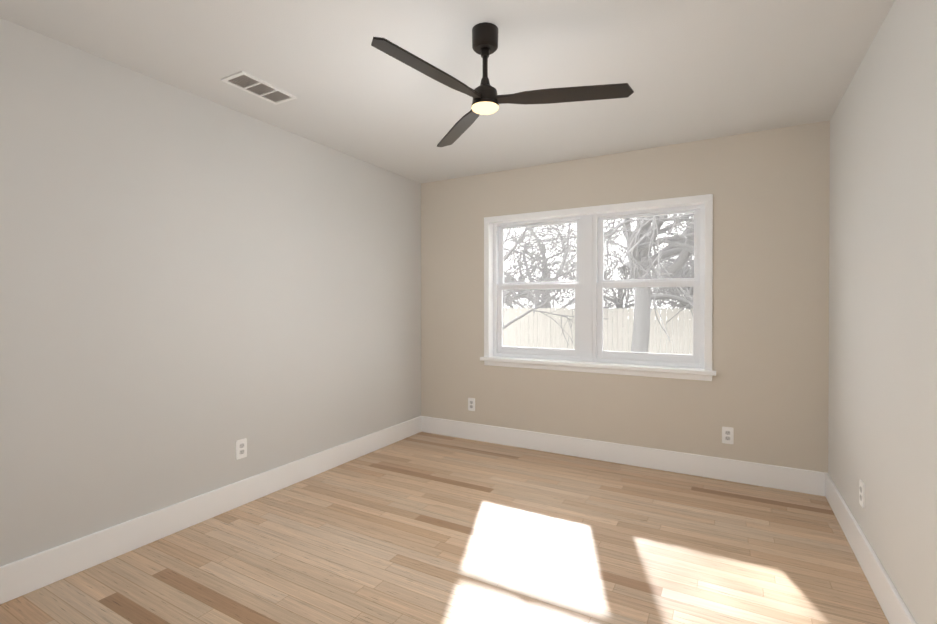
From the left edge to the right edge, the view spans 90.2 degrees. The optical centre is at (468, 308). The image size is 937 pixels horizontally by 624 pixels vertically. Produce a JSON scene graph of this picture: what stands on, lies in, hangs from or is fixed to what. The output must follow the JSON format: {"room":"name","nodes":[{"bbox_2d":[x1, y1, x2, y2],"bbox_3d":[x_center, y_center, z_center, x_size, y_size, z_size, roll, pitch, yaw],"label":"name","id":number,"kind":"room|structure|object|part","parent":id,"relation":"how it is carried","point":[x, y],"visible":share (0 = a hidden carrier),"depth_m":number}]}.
{"room":"empty bedroom","nodes":[
{"label":"empty bedroom","id":0,"kind":"room"},
{"bbox_2d":[0,18,420,565],"bbox_3d":[-1.555,0.004,2.858,0.200,2.440,4.500,0,0,29],"label":"wall","id":1,"kind":"structure","parent":0,"point":[194,288],"depth_m":2.53},
{"bbox_2d":[0,416,423,604],"bbox_3d":[-1.459,1.147,2.812,0.020,0.155,4.100,0,0,29],"label":"baseboard","id":2,"kind":"structure","parent":1,"relation":"attached to","point":[26,575],"depth_m":2.53},
{"bbox_2d":[236,438,246,459],"bbox_3d":[-1.412,0.874,2.906,0.009,0.118,0.072,0,0,29],"label":"electrical outlet","id":3,"kind":"object","parent":1,"relation":"attached to","point":[241,448],"visible":1,"depth_m":2.90},
{"bbox_2d":[0,432,888,623],"bbox_3d":[-0.065,1.290,2.034,3.615,0.120,4.500,0,0,29],"label":"floor","id":4,"kind":"structure","parent":0,"point":[424,528],"depth_m":2.32},
{"bbox_2d":[0,0,894,182],"bbox_3d":[-0.065,-1.270,2.016,3.615,0.120,4.500,0,0,29],"label":"ceiling","id":5,"kind":"structure","parent":0,"point":[691,70],"depth_m":2.30},
{"bbox_2d":[221,71,296,104],"bbox_3d":[-1.147,-1.209,2.576,0.180,0.009,0.345,0,0,29],"label":"ceiling vent","id":6,"kind":"object","parent":5,"relation":"in","point":[253,85],"visible":1,"depth_m":2.56},
{"bbox_2d":[371,22,633,146],"bbox_3d":[0.066,-1.031,1.922,1.068,0.356,1.027,0,0,29],"label":"ceiling fan","id":7,"kind":"object","parent":5,"relation":"hanging from","point":[484,40],"depth_m":1.98},
{"bbox_3d":[0.072,-0.865,2.034,0.120,0.021,0.120,0,0,29],"label":"ceiling fan light lens","id":8,"kind":"part","parent":7,"relation":"part of"},
{"bbox_2d":[421,120,829,472],"bbox_3d":[0.984,-0.003,3.901,3.215,2.440,0.200,0,0,29],"label":"wall","id":9,"kind":"structure","parent":0,"point":[763,393],"depth_m":3.39},
{"bbox_2d":[468,398,474,410],"bbox_3d":[0.028,0.890,4.323,0.072,0.118,0.009,0,0,29],"label":"electrical outlet","id":10,"kind":"object","parent":9,"relation":"attached to","point":[471,404],"visible":1,"depth_m":4.32},
{"bbox_2d":[489,202,704,356],"bbox_3d":[0.971,-0.171,3.841,1.764,1.227,0.086,0,0,29],"label":"liner","id":11,"kind":"object","parent":9,"relation":"in","point":[491,300],"visible":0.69,"depth_m":4.23},
{"bbox_2d":[480,356,715,380],"bbox_3d":[0.959,0.481,3.824,1.890,0.077,0.135,0,0,29],"label":"windowsill","id":12,"kind":"structure","parent":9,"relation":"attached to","point":[645,370],"depth_m":3.71},
{"bbox_2d":[484,194,712,370],"bbox_3d":[0.946,-0.189,3.796,1.840,1.265,0.018,0,0,29],"label":"window frame","id":13,"kind":"structure","parent":9,"relation":"in","point":[707,199],"depth_m":3.56},
{"bbox_2d":[493,204,704,368],"bbox_3d":[1.006,-0.165,3.904,1.740,1.215,0.100,0,0,29],"label":"window","id":14,"kind":"structure","parent":9,"relation":"in","point":[589,284],"depth_m":3.85},
{"bbox_2d":[424,416,819,495],"bbox_3d":[0.929,1.141,3.816,3.150,0.155,0.016,0,0,29],"label":"baseboard","id":15,"kind":"structure","parent":9,"relation":"attached to","point":[752,473],"depth_m":3.58},
{"bbox_2d":[722,427,733,443],"bbox_3d":[1.838,0.901,3.311,0.072,0.118,0.009,0,0,29],"label":"electrical outlet","id":16,"kind":"object","parent":9,"relation":"attached to","point":[727,435],"visible":1,"depth_m":3.31},
{"bbox_2d":[828,0,936,623],"bbox_3d":[1.425,0.016,1.192,0.200,2.440,4.500,0,0,29],"label":"wall","id":17,"kind":"structure","parent":0,"point":[882,419],"depth_m":1.87},
{"bbox_2d":[859,479,864,507],"bbox_3d":[1.895,0.894,2.252,0.009,0.118,0.072,0,0,29],"label":"electrical outlet","id":18,"kind":"object","parent":17,"relation":"attached to","point":[861,493],"visible":1,"depth_m":2.24},
{"bbox_2d":[820,472,915,623],"bbox_3d":[1.329,1.158,1.253,0.020,0.155,4.100,0,0,29],"label":"baseboard","id":19,"kind":"structure","parent":17,"relation":"attached to","point":[895,610],"depth_m":2.11},
{"label":"outside","id":20,"kind":"structure","parent":0,"visible":0},
{"bbox_2d":[607,320,689,354],"bbox_3d":[15.971,1.763,29.911,64.000,0.200,59.790,0,0,29],"label":"ground","id":21,"kind":"structure","parent":20,"point":[649,342],"depth_m":21.60},
{"bbox_2d":[503,307,692,354],"bbox_3d":[5.370,0.880,12.863,30.129,1.795,0.157,0,0,29],"label":"fence","id":22,"kind":"object","parent":21,"relation":"on","point":[624,343],"depth_m":13.54},
{"bbox_2d":[503,213,693,352],"bbox_3d":[5.454,-3.391,16.198,15.903,10.292,23.367,0,0,29],"label":"trees","id":23,"kind":"object","parent":21,"relation":"on","point":[644,303],"depth_m":11.34}
]}

